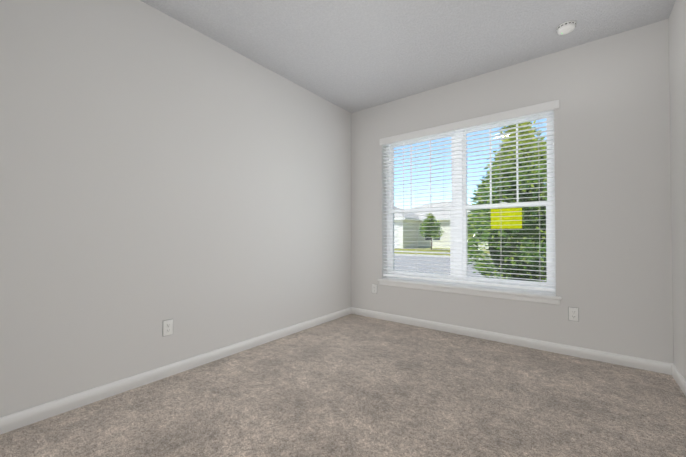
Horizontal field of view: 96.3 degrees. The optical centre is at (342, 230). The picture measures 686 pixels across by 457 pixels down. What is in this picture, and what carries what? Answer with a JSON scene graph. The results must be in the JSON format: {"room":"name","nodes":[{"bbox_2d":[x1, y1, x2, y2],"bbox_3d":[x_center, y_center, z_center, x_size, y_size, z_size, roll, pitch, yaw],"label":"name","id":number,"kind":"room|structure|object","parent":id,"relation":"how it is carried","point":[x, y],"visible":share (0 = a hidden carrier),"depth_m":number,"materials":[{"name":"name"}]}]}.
{"room":"empty bedroom","nodes":[
{"label":"empty bedroom","id":0,"kind":"room"},
{"bbox_2d":[0,0,350,416],"bbox_3d":[-1.184,-0.268,2.779,0.300,2.750,4.470,-1,-1,38],"label":"wall","id":1,"kind":"structure","parent":0,"point":[157,168],"depth_m":2.22,"materials":[{"name":"grey paint"}]},
{"bbox_2d":[163,319,172,336],"bbox_3d":[-1.325,0.733,2.328,0.009,0.120,0.075,-1,-1,38],"label":"outlet","id":2,"kind":"object","parent":1,"relation":"attached to","point":[167,327],"visible":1,"depth_m":2.32,"materials":[{"name":"white plastic"}]},
{"bbox_2d":[0,307,351,434],"bbox_3d":[-1.060,1.062,2.664,0.014,0.086,3.870,-1,-1,38],"label":"baseboard","id":3,"kind":"structure","parent":1,"relation":"attached to","point":[20,419],"depth_m":2.17,"materials":[{"name":"white wood"}]},
{"bbox_2d":[0,314,685,456],"bbox_3d":[0.141,1.152,1.739,3.644,0.120,4.470,-1,-1,38],"label":"floor","id":4,"kind":"structure","parent":0,"point":[352,385],"depth_m":1.90,"materials":[{"name":"carpet"}]},
{"bbox_2d":[140,0,675,112],"bbox_3d":[0.141,-1.733,1.780,3.644,0.150,4.470,-1,-1,38],"label":"ceiling","id":5,"kind":"structure","parent":0,"point":[351,56],"depth_m":2.58,"materials":[{"name":"white paint"}]},
{"bbox_2d":[556,21,576,34],"bbox_3d":[1.798,-1.626,2.474,0.132,0.044,0.132,-1,-1,38],"label":"smoke detector","id":6,"kind":"object","parent":5,"relation":"attached to","point":[567,27],"visible":1,"depth_m":2.45,"materials":[{"name":"white plastic"}]},
{"bbox_2d":[351,19,673,363],"bbox_3d":[1.412,-0.209,3.412,3.644,3.150,0.300,-1,-1,38],"label":"wall","id":7,"kind":"structure","parent":0,"point":[613,233],"depth_m":2.69,"materials":[{"name":"grey paint"}]},
{"bbox_2d":[372,284,376,293],"bbox_3d":[0.407,0.749,3.976,0.075,0.120,0.009,-1,-1,38],"label":"electrical outlet","id":8,"kind":"object","parent":7,"relation":"attached to","point":[374,288],"visible":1,"depth_m":3.97,"materials":[{"name":"white plastic"}]},
{"bbox_2d":[380,100,558,144],"bbox_3d":[1.221,-1.147,3.371,1.887,0.080,0.020,-1,-1,38],"label":"blind valance","id":9,"kind":"object","parent":7,"relation":"attached to","point":[532,109],"visible":1,"depth_m":3.21,"materials":[{"name":"white plastic"}]},
{"bbox_2d":[377,278,561,304],"bbox_3d":[1.246,0.639,3.395,1.917,0.078,0.170,-1,-1,38],"label":"window sill","id":10,"kind":"structure","parent":7,"relation":"attached to","point":[533,296],"depth_m":3.21,"materials":[{"name":"white wood"}]},
{"bbox_2d":[387,110,555,293],"bbox_3d":[1.321,-0.290,3.505,1.827,1.785,0.085,-1,-1,38],"label":"window unit","id":11,"kind":"structure","parent":7,"relation":"in","point":[458,234],"depth_m":3.44,"materials":[{"name":"white plastic"}]},
{"bbox_2d":[383,131,455,281],"bbox_3d":[0.882,-0.303,3.680,0.902,1.747,0.071,-1,-1,38],"label":"window blind","id":12,"kind":"object","parent":11,"relation":"attached to","point":[445,218],"visible":0.88,"depth_m":3.65,"materials":[{"name":"white plastic"}]},
{"bbox_2d":[455,110,554,291],"bbox_3d":[1.603,-0.311,3.126,0.902,1.747,0.071,-1,-1,38],"label":"window blind","id":13,"kind":"object","parent":11,"relation":"attached to","point":[501,229],"visible":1,"depth_m":3.10,"materials":[{"name":"white plastic"}]},
{"bbox_2d":[491,208,521,228],"bbox_3d":[1.695,-0.128,3.194,0.291,0.210,0.002,-1,-1,38],"label":"window sticker","id":14,"kind":"object","parent":11,"relation":"attached to","point":[502,221],"visible":1,"depth_m":3.19,"materials":[{"name":"yellow paper"}]},
{"bbox_2d":[352,307,667,373],"bbox_3d":[1.323,1.071,3.264,3.000,0.086,0.014,-1,-1,38],"label":"baseboard","id":15,"kind":"structure","parent":7,"relation":"attached to","point":[613,358],"depth_m":2.90,"materials":[{"name":"white wood"}]},
{"bbox_2d":[568,307,578,321],"bbox_3d":[2.041,0.738,2.720,0.075,0.120,0.009,-1,-1,38],"label":"electrical outlet","id":16,"kind":"object","parent":7,"relation":"attached to","point":[573,313],"visible":1,"depth_m":2.72,"materials":[{"name":"white plastic"}]},
{"bbox_2d":[668,0,685,379],"bbox_3d":[1.467,-0.297,0.741,0.300,2.750,4.470,-1,-1,38],"label":"wall","id":17,"kind":"structure","parent":0,"point":[677,50],"depth_m":2.19,"materials":[{"name":"grey paint"}]},
{"bbox_2d":[668,363,685,395],"bbox_3d":[1.343,1.036,0.818,0.014,0.086,3.870,-1,-1,38],"label":"baseboard","id":18,"kind":"structure","parent":17,"relation":"attached to","point":[680,380],"depth_m":2.20,"materials":[{"name":"white wood"}]},
{"label":"outside","id":19,"kind":"structure","parent":0,"visible":0},
{"bbox_2d":[394,248,543,281],"bbox_3d":[64.791,2.805,88.332,240.000,0.540,300.000,-1,-1,38],"label":"ground","id":20,"kind":"structure","parent":19,"point":[438,259],"depth_m":17.26,"materials":[{"name":"grey asphalt"}]},
{"bbox_2d":[419,213,443,249],"bbox_3d":[7.723,0.049,26.700,2.359,3.301,2.519,-1,-1,38],"label":"tree","id":21,"kind":"object","parent":20,"relation":"on","point":[431,231],"depth_m":26.41,"materials":[{"name":"green plant"}]},
{"bbox_2d":[394,201,488,248],"bbox_3d":[11.004,-0.837,34.810,14.900,5.300,15.400,-1,-1,38],"label":"house","id":22,"kind":"structure","parent":20,"relation":"on","point":[404,243],"depth_m":30.95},
{"bbox_2d":[467,120,546,281],"bbox_3d":[4.291,-0.697,7.252,3.093,4.251,3.118,-1,-1,38],"label":"tree","id":23,"kind":"object","parent":20,"relation":"on","point":[508,235],"depth_m":6.83,"materials":[{"name":"green plant"}]}
]}

